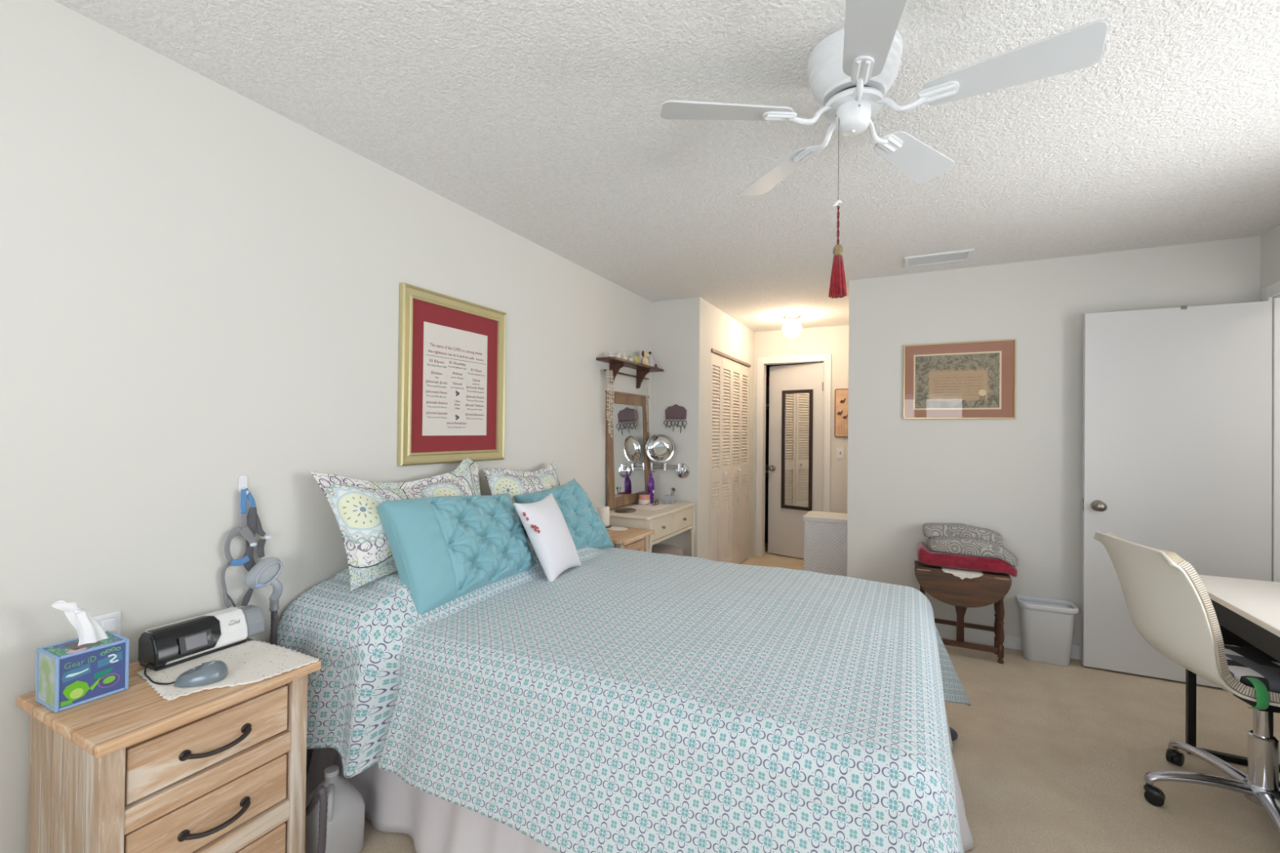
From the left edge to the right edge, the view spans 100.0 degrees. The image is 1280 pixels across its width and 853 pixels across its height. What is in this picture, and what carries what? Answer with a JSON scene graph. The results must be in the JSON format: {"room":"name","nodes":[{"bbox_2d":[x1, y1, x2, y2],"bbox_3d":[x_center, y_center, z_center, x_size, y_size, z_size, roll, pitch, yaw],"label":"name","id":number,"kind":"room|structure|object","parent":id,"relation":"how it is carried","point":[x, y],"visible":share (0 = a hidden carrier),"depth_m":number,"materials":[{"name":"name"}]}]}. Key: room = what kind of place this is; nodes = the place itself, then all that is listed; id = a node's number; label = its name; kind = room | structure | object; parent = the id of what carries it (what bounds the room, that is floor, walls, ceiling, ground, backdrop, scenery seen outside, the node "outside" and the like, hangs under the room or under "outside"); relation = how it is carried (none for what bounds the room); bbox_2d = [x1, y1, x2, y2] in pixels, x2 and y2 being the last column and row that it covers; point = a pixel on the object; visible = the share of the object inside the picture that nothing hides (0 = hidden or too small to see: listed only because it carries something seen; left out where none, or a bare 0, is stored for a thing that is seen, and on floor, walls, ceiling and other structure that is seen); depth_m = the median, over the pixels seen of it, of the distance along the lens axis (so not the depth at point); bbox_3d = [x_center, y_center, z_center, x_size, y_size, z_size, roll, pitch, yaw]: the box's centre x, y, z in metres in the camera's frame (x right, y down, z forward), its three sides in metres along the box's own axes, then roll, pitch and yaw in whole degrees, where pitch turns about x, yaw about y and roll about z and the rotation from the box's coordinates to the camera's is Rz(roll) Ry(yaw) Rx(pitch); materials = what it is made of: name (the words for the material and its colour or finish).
{"room":"bedroom","nodes":[
{"label":"bedroom","id":0,"kind":"room"},
{"bbox_2d":[0,0,652,852],"bbox_3d":[-1.084,0.138,2.340,0.100,2.440,5.200,0,0,27],"label":"wall","id":1,"kind":"structure","parent":0,"point":[200,284],"depth_m":1.66,"materials":[{"name":"white paint"}]},
{"bbox_2d":[92,610,120,635],"bbox_3d":[-1.457,0.571,1.466,0.030,0.114,0.068,0,0,27],"label":"wall outlet","id":2,"kind":"object","parent":1,"relation":"attached to","point":[111,621],"visible":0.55,"depth_m":1.47,"materials":[{"name":"white plastic"}]},
{"bbox_2d":[238,475,248,494],"bbox_3d":[-1.298,0.193,1.768,0.034,0.064,0.026,0,0,27],"label":"hook","id":3,"kind":"object","parent":1,"relation":"attached to","point":[242,480],"visible":0.82,"depth_m":1.77,"materials":[{"name":"white plastic"}]},
{"bbox_2d":[220,488,283,611],"bbox_3d":[-1.258,0.410,1.756,0.088,0.414,0.157,0,0,27],"label":"mask","id":4,"kind":"object","parent":3,"relation":"hanging from","point":[266,571],"visible":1,"depth_m":1.76,"materials":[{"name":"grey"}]},
{"bbox_2d":[244,556,280,589],"bbox_3d":[-1.247,0.484,1.780,0.068,0.094,0.104,0,0,27],"label":"cushion","id":5,"kind":"object","parent":4,"relation":"on","point":[265,572],"depth_m":1.76,"materials":[{"name":"white plastic"}]},
{"bbox_2d":[269,610,328,852],"bbox_3d":[-1.076,0.982,1.671,0.438,0.739,0.089,0,0,31],"label":"air hose","id":6,"kind":"object","parent":4,"relation":"hanging from","point":[321,793],"visible":0.45,"depth_m":1.55,"materials":[{"name":"grey plastic"}]},
{"bbox_2d":[397,282,506,466],"bbox_3d":[-0.878,-0.221,2.598,0.025,0.788,0.658,0,0,27],"label":"framed piece","id":7,"kind":"object","parent":1,"relation":"attached to","point":[452,363],"visible":1,"depth_m":2.55,"materials":[{"name":"gold metal"}]},
{"bbox_2d":[595,356,663,388],"bbox_3d":[-0.054,-0.390,4.090,0.150,0.171,0.850,0,0,27],"label":"wall shelf","id":8,"kind":"object","parent":1,"relation":"attached to","point":[615,363],"visible":0.91,"depth_m":4.00,"materials":[{"name":"brown wood"}]},
{"bbox_2d":[605,368,610,420],"bbox_3d":[-0.227,-0.225,3.780,0.025,0.366,0.039,0,0,27],"label":"necklace","id":9,"kind":"object","parent":8,"relation":"hanging from","point":[606,371],"visible":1,"depth_m":3.77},
{"bbox_2d":[608,370,612,433],"bbox_3d":[-0.214,-0.176,3.789,0.025,0.452,0.039,0,0,27],"label":"necklace","id":10,"kind":"object","parent":8,"relation":"hanging from","point":[611,393],"visible":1,"depth_m":3.79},
{"bbox_2d":[608,369,612,423],"bbox_3d":[-0.213,-0.206,3.803,0.023,0.390,0.038,0,0,21],"label":"necklace","id":11,"kind":"object","parent":8,"relation":"hanging from","point":[609,418],"visible":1,"depth_m":3.79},
{"bbox_2d":[609,369,613,437],"bbox_3d":[-0.202,-0.160,3.814,0.024,0.481,0.038,0,0,27],"label":"necklace","id":12,"kind":"object","parent":8,"relation":"hanging from","point":[611,373],"visible":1,"depth_m":3.81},
{"bbox_2d":[610,369,614,422],"bbox_3d":[-0.201,-0.219,3.830,0.025,0.375,0.039,0,0,27],"label":"necklace","id":13,"kind":"object","parent":8,"relation":"hanging from","point":[611,370],"visible":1,"depth_m":3.83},
{"bbox_2d":[621,353,626,359],"bbox_3d":[-0.115,-0.508,3.954,0.044,0.061,0.044,0,0,27],"label":"figurine","id":14,"kind":"object","parent":8,"relation":"on","point":[624,357],"visible":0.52,"depth_m":3.94,"materials":[{"name":"beige ceramic"}]},
{"bbox_2d":[628,355,632,361],"bbox_3d":[-0.071,-0.508,4.044,0.036,0.062,0.040,0,0,27],"label":"figurine","id":15,"kind":"object","parent":8,"relation":"on","point":[630,358],"visible":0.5,"depth_m":4.03,"materials":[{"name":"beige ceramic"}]},
{"bbox_2d":[633,355,639,363],"bbox_3d":[-0.024,-0.509,4.137,0.034,0.067,0.086,0,0,27],"label":"ornament","id":16,"kind":"object","parent":8,"relation":"on","point":[637,359],"visible":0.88,"depth_m":4.11,"materials":[{"name":"yellow ceramic"}]},
{"bbox_2d":[640,350,650,365],"bbox_3d":[0.045,-0.535,4.247,0.074,0.123,0.078,1,0,-7],"label":"puppy","id":17,"kind":"object","parent":8,"relation":"on","point":[645,354],"visible":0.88,"depth_m":4.22},
{"bbox_2d":[645,383,647,412],"bbox_3d":[0.051,-0.256,4.348,0.012,0.282,0.029,0,0,27],"label":"necklace","id":18,"kind":"object","parent":8,"relation":"hanging from","point":[646,384],"visible":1,"depth_m":4.35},
{"bbox_2d":[646,381,648,422],"bbox_3d":[0.058,-0.216,4.362,0.012,0.362,0.029,0,0,27],"label":"necklace","id":19,"kind":"object","parent":8,"relation":"hanging from","point":[647,381],"visible":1,"depth_m":4.37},
{"bbox_2d":[647,377,648,431],"bbox_3d":[0.064,-0.176,4.375,0.013,0.443,0.029,0,0,27],"label":"necklace","id":20,"kind":"object","parent":8,"relation":"hanging from","point":[648,378],"visible":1,"depth_m":4.38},
{"bbox_2d":[647,351,653,366],"bbox_3d":[0.080,-0.539,4.343,0.064,0.133,0.064,0,0,27],"label":"bottle","id":21,"kind":"object","parent":8,"relation":"on","point":[651,361],"visible":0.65,"depth_m":4.32,"materials":[{"name":"grey plastic"}]},
{"bbox_2d":[53,0,1279,332],"bbox_3d":[1.257,-1.095,2.796,3.850,0.080,8.100,0,0,27],"label":"ceiling","id":22,"kind":"structure","parent":0,"point":[541,120],"depth_m":1.90,"materials":[{"name":"white paint"}]},
{"bbox_2d":[782,314,801,337],"bbox_3d":[1.423,-0.936,5.030,0.170,0.202,0.170,0,0,27],"label":"ceiling light","id":23,"kind":"object","parent":22,"relation":"attached to","point":[792,327],"visible":1,"depth_m":4.97,"materials":[{"name":"white glass"}]},
{"bbox_2d":[660,0,1108,208],"bbox_3d":[0.627,-0.847,1.518,1.057,0.446,1.069,0,0,27],"label":"ceiling fan","id":24,"kind":"object","parent":22,"relation":"hanging from","point":[851,71],"visible":1,"depth_m":1.46,"materials":[{"name":"white"}]},
{"bbox_2d":[828,205,847,298],"bbox_3d":[0.562,-0.497,1.524,0.049,0.260,0.050,0,0,27],"label":"tassel","id":25,"kind":"object","parent":24,"relation":"hanging from","point":[837,288],"visible":1,"depth_m":1.51,"materials":[{"name":"red fabric"}]},
{"bbox_2d":[904,248,974,267],"bbox_3d":[1.846,-1.038,3.329,0.370,0.014,0.215,0,0,27],"label":"ceiling vent","id":26,"kind":"object","parent":22,"relation":"in","point":[961,255],"visible":1,"depth_m":3.31,"materials":[{"name":"white metal"}]},
{"bbox_2d":[701,299,754,559],"bbox_3d":[0.835,0.177,5.179,0.100,2.440,1.600,0,0,27],"label":"wall","id":27,"kind":"structure","parent":0,"point":[722,333],"depth_m":4.82,"materials":[{"name":"white paint"}]},
{"bbox_2d":[709,352,749,564],"bbox_3d":[0.879,0.375,5.155,0.064,2.015,1.214,0,0,27],"label":"door","id":28,"kind":"structure","parent":27,"relation":"in","point":[730,380],"depth_m":5.11,"materials":[{"name":"beige paint"}]},
{"bbox_2d":[711,348,751,367],"bbox_3d":[0.884,-0.650,5.165,0.040,0.025,1.230,0,0,27],"label":"trim","id":29,"kind":"structure","parent":27,"relation":"attached to","point":[714,351],"depth_m":5.06,"materials":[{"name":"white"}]},
{"bbox_2d":[764,362,817,477],"bbox_3d":[2.048,0.197,6.247,1.360,2.440,1.200,0,0,27],"label":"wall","id":30,"kind":"structure","parent":0,"point":[767,366],"depth_m":6.88,"materials":[{"name":"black paint"}]},
{"bbox_3d":[1.842,-0.252,6.581,0.615,0.020,0.560,0,0,27],"label":"closet shelf","id":31,"kind":"object","parent":30,"relation":"attached to","visible":0},
{"bbox_2d":[765,386,768,404],"bbox_3d":[1.673,-0.375,6.584,0.260,0.219,0.350,0,0,27],"label":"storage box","id":32,"kind":"object","parent":31,"relation":"on","point":[766,387],"visible":0.03,"depth_m":6.46,"materials":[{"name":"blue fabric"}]},
{"bbox_2d":[765,376,769,386],"bbox_3d":[1.670,-0.545,6.598,0.240,0.119,0.330,0,0,27],"label":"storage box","id":33,"kind":"object","parent":32,"relation":"on","point":[766,377],"visible":0.03,"depth_m":6.48,"materials":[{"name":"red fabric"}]},
{"bbox_2d":[765,408,768,465],"bbox_3d":[1.643,0.125,6.486,0.300,0.680,0.180,0,0,27],"label":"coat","id":34,"kind":"object","parent":31,"relation":"hanging from","point":[766,410],"visible":0.16,"depth_m":6.45,"materials":[{"name":"black fabric"}]},
{"bbox_2d":[752,324,848,555],"bbox_3d":[1.726,0.190,5.681,1.236,2.440,0.100,0,0,27],"label":"wall","id":35,"kind":"structure","parent":0,"point":[834,340],"depth_m":5.56,"materials":[{"name":"white paint"}]},
{"bbox_2d":[755,353,831,556],"bbox_3d":[1.608,0.330,5.671,0.767,2.157,0.022,0,0,27],"label":"trim","id":36,"kind":"structure","parent":35,"relation":"attached to","point":[826,358],"depth_m":5.73,"materials":[{"name":"white paint"}]},
{"bbox_2d":[768,362,823,559],"bbox_3d":[1.648,0.366,5.738,0.616,2.063,0.103,0,-1,40],"label":"door","id":37,"kind":"structure","parent":35,"relation":"in","point":[785,526],"depth_m":5.79,"materials":[{"name":"white paint"}]},
{"bbox_2d":[781,389,813,511],"bbox_3d":[1.671,0.247,5.727,0.344,1.275,0.019,0,-1,41],"label":"mirror","id":38,"kind":"object","parent":37,"relation":"attached to","point":[797,430],"visible":0.97,"depth_m":5.73,"materials":[{"name":"black mirror"}]},
{"bbox_2d":[836,446,844,458],"bbox_3d":[2.036,0.267,5.458,0.072,0.120,0.016,0,0,27],"label":"light switch","id":39,"kind":"object","parent":35,"relation":"attached to","point":[840,450],"visible":1,"depth_m":5.46,"materials":[{"name":"white plastic"}]},
{"bbox_2d":[834,388,848,437],"bbox_3d":[2.090,-0.135,5.432,0.232,0.495,0.020,0,0,27],"label":"picture","id":40,"kind":"object","parent":35,"relation":"attached to","point":[841,397],"visible":0.58,"depth_m":5.45,"materials":[{"name":"brown"}]},
{"bbox_2d":[359,542,1279,852],"bbox_3d":[1.231,1.425,2.778,3.850,0.080,8.100,0,0,27],"label":"floor","id":41,"kind":"structure","parent":0,"point":[1047,757],"depth_m":2.23,"materials":[{"name":"carpet"}]},
{"bbox_2d":[16,637,320,852],"bbox_3d":[-1.222,1.007,1.421,0.455,0.685,0.474,0,0,27],"label":"nightstand","id":42,"kind":"object","parent":41,"relation":"on","point":[134,769],"visible":0.98,"depth_m":1.29,"materials":[{"name":"brown wood"}]},
{"bbox_2d":[35,600,128,712],"bbox_3d":[-1.371,0.543,1.324,0.121,0.237,0.131,0,0,27],"label":"tissue box","id":43,"kind":"object","parent":42,"relation":"on","point":[94,665],"visible":1,"depth_m":1.30,"materials":[{"name":"blue cardboard"}]},
{"bbox_2d":[136,639,319,700],"bbox_3d":[-1.147,0.663,1.480,0.374,0.004,0.320,0,0,27],"label":"doily","id":44,"kind":"object","parent":42,"relation":"on","point":[251,661],"visible":0.84,"depth_m":1.49,"materials":[{"name":"white fabric"}]},
{"bbox_2d":[143,661,174,684],"bbox_3d":[-1.264,0.647,1.407,0.174,0.029,0.034,0,0,30],"label":"cable","id":45,"kind":"object","parent":44,"relation":"on","point":[148,663],"visible":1,"depth_m":1.39,"materials":[{"name":"black plastic"}]},
{"bbox_2d":[174,660,227,687],"bbox_3d":[-1.145,0.638,1.403,0.108,0.044,0.084,1,0,-25],"label":"computer mouse","id":46,"kind":"object","parent":44,"relation":"on","point":[213,671],"visible":1,"depth_m":1.38,"materials":[{"name":"grey plastic"}]},
{"bbox_2d":[137,604,265,671],"bbox_3d":[-1.280,0.611,1.590,0.107,0.101,0.286,0,0,25],"label":"machine","id":47,"kind":"object","parent":44,"relation":"on","point":[169,645],"visible":1,"depth_m":1.54,"materials":[{"name":"black plastic"}]},
{"bbox_2d":[305,764,364,852],"bbox_3d":[-0.975,1.217,1.695,0.154,0.274,0.154,0,0,27],"label":"plastic jug","id":48,"kind":"object","parent":41,"relation":"on","point":[346,805],"visible":0.84,"depth_m":1.66,"materials":[{"name":"grey plastic"}]},
{"bbox_2d":[606,525,654,551],"bbox_3d":[-0.202,1.024,3.436,0.455,0.700,0.410,0,0,27],"label":"nightstand","id":49,"kind":"object","parent":41,"relation":"on","point":[633,539],"visible":0.1,"depth_m":3.37,"materials":[{"name":"brown wood"}]},
{"bbox_2d":[597,506,611,528],"bbox_3d":[-0.244,0.606,3.596,0.112,0.136,0.112,0,0,27],"label":"pillar candle","id":50,"kind":"object","parent":49,"relation":"on","point":[603,511],"visible":0.59,"depth_m":3.56,"materials":[{"name":"grey wax"}]},
{"bbox_2d":[605,526,627,530],"bbox_3d":[-0.153,0.673,3.544,0.152,0.004,0.128,0,0,27],"label":"doily","id":51,"kind":"object","parent":49,"relation":"on","point":[612,528],"visible":0.99,"depth_m":3.54,"materials":[{"name":"fabric"}]},
{"bbox_2d":[306,709,973,852],"bbox_3d":[0.101,1.051,2.153,2.134,0.635,1.645,0,0,27],"label":"bed","id":52,"kind":"object","parent":41,"relation":"on","point":[434,824],"visible":0.12,"depth_m":1.74,"materials":[{"name":"white fabric"}]},
{"bbox_2d":[276,535,971,852],"bbox_3d":[0.105,0.913,2.110,2.324,0.730,1.884,0,0,27],"label":"quilt","id":53,"kind":"object","parent":52,"relation":"on","point":[626,700],"visible":0.9,"depth_m":1.51,"materials":[{"name":"teal fabric"}]},
{"bbox_2d":[310,457,480,591],"bbox_3d":[-0.894,0.365,2.213,0.192,0.440,0.820,0,0,27],"label":"pillow sham","id":54,"kind":"object","parent":53,"relation":"on","point":[353,502],"visible":0.51,"depth_m":1.96,"materials":[{"name":"white fabric"}]},
{"bbox_2d":[376,492,534,614],"bbox_3d":[-0.703,0.478,2.213,0.293,0.401,0.700,0,0,27],"label":"throw pillow","id":55,"kind":"object","parent":53,"relation":"on","point":[444,549],"visible":0.98,"depth_m":2.04,"materials":[{"name":"teal fabric"}]},
{"bbox_2d":[482,461,559,535],"bbox_3d":[-0.578,0.405,2.861,0.193,0.406,0.652,0,0,27],"label":"pillow sham","id":56,"kind":"object","parent":53,"relation":"on","point":[500,481],"visible":0.34,"depth_m":2.78,"materials":[{"name":"fabric"}]},
{"bbox_2d":[513,493,581,581],"bbox_3d":[-0.411,0.504,2.473,0.175,0.362,0.363,0,0,19],"label":"cushion","id":57,"kind":"object","parent":53,"relation":"on","point":[544,524],"visible":1,"depth_m":2.38,"materials":[{"name":"white fabric"}]},
{"bbox_2d":[513,478,614,550],"bbox_3d":[-0.386,0.500,2.878,0.268,0.401,0.642,0,0,27],"label":"throw pillow","id":58,"kind":"object","parent":53,"relation":"on","point":[584,524],"visible":0.64,"depth_m":2.86,"materials":[{"name":"teal fabric"}]},
{"bbox_2d":[609,499,695,556],"bbox_3d":[0.080,0.994,4.043,0.426,0.775,0.858,0,0,27],"label":"table","id":59,"kind":"object","parent":41,"relation":"on","point":[667,522],"visible":0.59,"depth_m":3.83,"materials":[{"name":"beige paint"}]},
{"bbox_2d":[614,507,635,512],"bbox_3d":[-0.104,0.596,3.828,0.138,0.012,0.202,0,0,27],"label":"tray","id":60,"kind":"object","parent":59,"relation":"on","point":[623,509],"visible":1,"depth_m":3.79,"materials":[{"name":"brown wood"}]},
{"bbox_2d":[605,390,650,509],"bbox_3d":[-0.084,0.171,4.173,0.061,0.856,0.697,0,0,27],"label":"vanity mirror","id":61,"kind":"object","parent":59,"relation":"on","point":[628,462],"visible":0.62,"depth_m":4.13,"materials":[{"name":"brown wood"}]},
{"bbox_2d":[612,403,646,497],"bbox_3d":[-0.086,0.178,4.175,0.043,0.692,0.535,0,0,27],"label":"mirror glass","id":62,"kind":"object","parent":61,"relation":"attached to","point":[629,420],"depth_m":4.17,"materials":[{"name":"white"}]},
{"bbox_2d":[629,502,672,510],"bbox_3d":[0.080,0.604,4.060,0.230,0.003,0.330,0,0,27],"label":"cloth","id":63,"kind":"object","parent":59,"relation":"on","point":[650,507],"visible":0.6,"depth_m":4.04,"materials":[{"name":"beige fabric"}]},
{"bbox_2d":[638,492,650,505],"bbox_3d":[0.034,0.558,4.168,0.090,0.096,0.090,0,0,27],"label":"candle jar","id":64,"kind":"object","parent":63,"relation":"on","point":[644,497],"visible":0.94,"depth_m":4.13,"materials":[{"name":"pink glass"}]},
{"bbox_2d":[645,499,658,506],"bbox_3d":[0.095,0.578,4.101,0.064,0.044,0.107,0,0,27],"label":"eyeglasses","id":65,"kind":"object","parent":63,"relation":"on","point":[655,501],"visible":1,"depth_m":4.08,"materials":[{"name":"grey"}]},
{"bbox_2d":[647,471,654,503],"bbox_3d":[0.089,0.480,4.247,0.058,0.254,0.076,0,0,27],"label":"bottle","id":66,"kind":"object","parent":59,"relation":"on","point":[651,483],"visible":0.82,"depth_m":4.22,"materials":[{"name":"purple plastic"}]},
{"bbox_2d":[663,494,675,504],"bbox_3d":[0.236,0.576,4.245,0.070,0.065,0.070,0,0,27],"label":"brush holder","id":67,"kind":"object","parent":59,"relation":"on","point":[668,500],"visible":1,"depth_m":4.22,"materials":[{"name":"clear glass"}]},
{"bbox_2d":[651,543,683,555],"bbox_3d":[0.148,1.141,4.013,0.344,0.483,0.344,0,0,27],"label":"vanity stool","id":68,"kind":"object","parent":41,"relation":"on","point":[656,548],"visible":0.18,"depth_m":3.96,"materials":[{"name":"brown fabric"}]},
{"bbox_2d":[764,476,768,543],"bbox_3d":[1.679,1.015,6.569,0.300,0.799,0.340,0,0,27],"label":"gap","id":69,"kind":"object","parent":41,"relation":"on","point":[766,478],"visible":0.14,"depth_m":6.46,"materials":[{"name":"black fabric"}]},
{"bbox_2d":[802,511,847,576],"bbox_3d":[1.556,1.066,4.434,0.360,0.668,0.360,0,0,27],"label":"laundry hamper","id":70,"kind":"object","parent":41,"relation":"on","point":[825,533],"visible":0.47,"depth_m":4.29,"materials":[{"name":"white wicker"}]},
{"bbox_2d":[949,726,957,741],"bbox_3d":[1.298,1.353,2.398,0.210,0.060,0.090,0,0,27],"label":"slipper","id":71,"kind":"object","parent":41,"relation":"on","point":[953,733],"visible":0.09,"depth_m":2.34,"materials":[{"name":"grey fabric"}]},
{"bbox_2d":[914,560,1011,663],"bbox_3d":[1.985,1.139,3.335,0.504,0.516,0.231,0,0,27],"label":"table","id":72,"kind":"object","parent":41,"relation":"on","point":[990,588],"visible":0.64,"depth_m":3.24,"materials":[{"name":"brown wood"}]},
{"bbox_2d":[942,566,982,579],"bbox_3d":[1.976,0.900,3.302,0.210,0.044,0.164,0,0,27],"label":"mat","id":73,"kind":"object","parent":72,"relation":"on","point":[962,573],"visible":0.9,"depth_m":3.24,"materials":[{"name":"white fabric"}]},
{"bbox_2d":[916,542,1017,577],"bbox_3d":[2.030,0.825,3.362,0.530,0.132,0.278,0,0,27],"label":"throw","id":74,"kind":"object","parent":72,"relation":"on","point":[924,555],"visible":0.73,"depth_m":3.25,"materials":[{"name":"red fabric"}]},
{"bbox_2d":[922,523,1017,566],"bbox_3d":[2.050,0.724,3.357,0.503,0.206,0.297,0,0,27],"label":"blanket","id":75,"kind":"object","parent":74,"relation":"on","point":[961,539],"visible":1,"depth_m":3.28,"materials":[{"name":"grey fabric"}]},
{"bbox_2d":[1015,595,1078,666],"bbox_3d":[2.436,1.226,3.226,0.291,0.349,0.191,0,0,27],"label":"wastebasket","id":76,"kind":"object","parent":41,"relation":"on","point":[1046,624],"visible":1,"depth_m":3.17,"materials":[{"name":"white plastic"}]},
{"bbox_2d":[1093,531,1279,835],"bbox_3d":[2.140,0.906,1.926,0.732,0.964,0.665,0,0,15],"label":"office chair","id":77,"kind":"object","parent":41,"relation":"on","point":[1168,603],"visible":0.94,"depth_m":1.86,"materials":[{"name":"beige plastic"}]},
{"bbox_2d":[1223,644,1279,693],"bbox_3d":[2.218,0.855,1.882,0.398,0.067,0.354,0,0,15],"label":"seat cushion","id":78,"kind":"object","parent":77,"relation":"on","point":[1243,662],"visible":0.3,"depth_m":1.84,"materials":[{"name":"fabric"}]},
{"bbox_2d":[1245,677,1269,709],"bbox_3d":[1.987,0.868,1.728,0.038,0.095,0.068,0,0,27],"label":"ribbon","id":79,"kind":"object","parent":77,"relation":"on","point":[1262,694],"visible":1,"depth_m":1.71,"materials":[{"name":"green fabric"}]},
{"bbox_2d":[1185,574,1279,773],"bbox_3d":[2.241,1.007,1.487,0.645,0.758,1.600,0,0,27],"label":"desk","id":80,"kind":"object","parent":41,"relation":"on","point":[1247,611],"visible":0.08,"depth_m":2.02,"materials":[{"name":"white wood"}]},
{"bbox_2d":[1210,599,1279,662],"bbox_3d":[2.222,0.700,1.501,0.535,0.092,1.400,0,0,27],"label":"keyboard tray","id":81,"kind":"object","parent":80,"relation":"on","point":[1263,639],"depth_m":1.85,"materials":[{"name":"black plastic"}]},
{"bbox_2d":[650,235,1260,645],"bbox_3d":[1.785,0.177,3.746,3.750,2.440,0.100,0,0,27],"label":"wall","id":82,"kind":"structure","parent":0,"point":[1020,479],"depth_m":3.48,"materials":[{"name":"white paint"}]},
{"bbox_2d":[645,434,689,478],"bbox_3d":[0.226,0.243,4.399,0.364,0.364,0.084,1,0,0],"label":"magnifying mirror","id":83,"kind":"object","parent":82,"relation":"attached to","point":[660,448],"visible":1,"depth_m":4.37,"materials":[{"name":"silver metal"}]},
{"bbox_2d":[648,435,672,461],"bbox_3d":[0.165,0.180,4.368,0.202,0.202,0.013,1,0,-1],"label":"mirror glass","id":84,"kind":"object","parent":83,"relation":"attached to","point":[660,447],"depth_m":4.37,"materials":[{"name":"white"}]},
{"bbox_2d":[665,404,686,420],"bbox_3d":[0.292,-0.114,4.431,0.188,0.141,0.031,0,0,27],"label":"rack","id":85,"kind":"object","parent":82,"relation":"attached to","point":[675,411],"visible":1,"depth_m":4.43,"materials":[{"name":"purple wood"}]},
{"bbox_2d":[902,338,1016,418],"bbox_3d":[2.087,-0.301,3.531,0.636,0.502,0.019,0,0,27],"label":"framed certificate","id":86,"kind":"object","parent":82,"relation":"attached to","point":[973,380],"visible":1,"depth_m":3.52,"materials":[{"name":"orange paper"}]},
{"bbox_2d":[935,623,1081,659],"bbox_3d":[2.401,1.359,3.357,2.084,0.085,0.012,0,0,27],"label":"baseboard","id":87,"kind":"structure","parent":82,"relation":"attached to","point":[1011,642],"depth_m":3.44,"materials":[{"name":"white paint"}]},
{"bbox_2d":[1260,225,1279,582],"bbox_3d":[2.239,0.160,0.602,0.100,2.440,5.100,0,0,27],"label":"wall","id":88,"kind":"structure","parent":0,"point":[1270,240],"depth_m":2.81,"materials":[{"name":"white paint"}]},
{"bbox_2d":[1080,301,1271,688],"bbox_3d":[2.932,0.365,2.936,0.810,2.052,0.104,0,0,26],"label":"door","id":89,"kind":"structure","parent":88,"relation":"in","point":[1177,430],"depth_m":2.96,"materials":[{"name":"white paint"}]},
{"bbox_2d":[1262,280,1279,582],"bbox_3d":[3.148,0.330,2.418,0.116,2.145,0.935,0,0,27],"label":"trim","id":90,"kind":"structure","parent":88,"relation":"attached to","point":[1269,291],"depth_m":2.78,"materials":[{"name":"white paint"}]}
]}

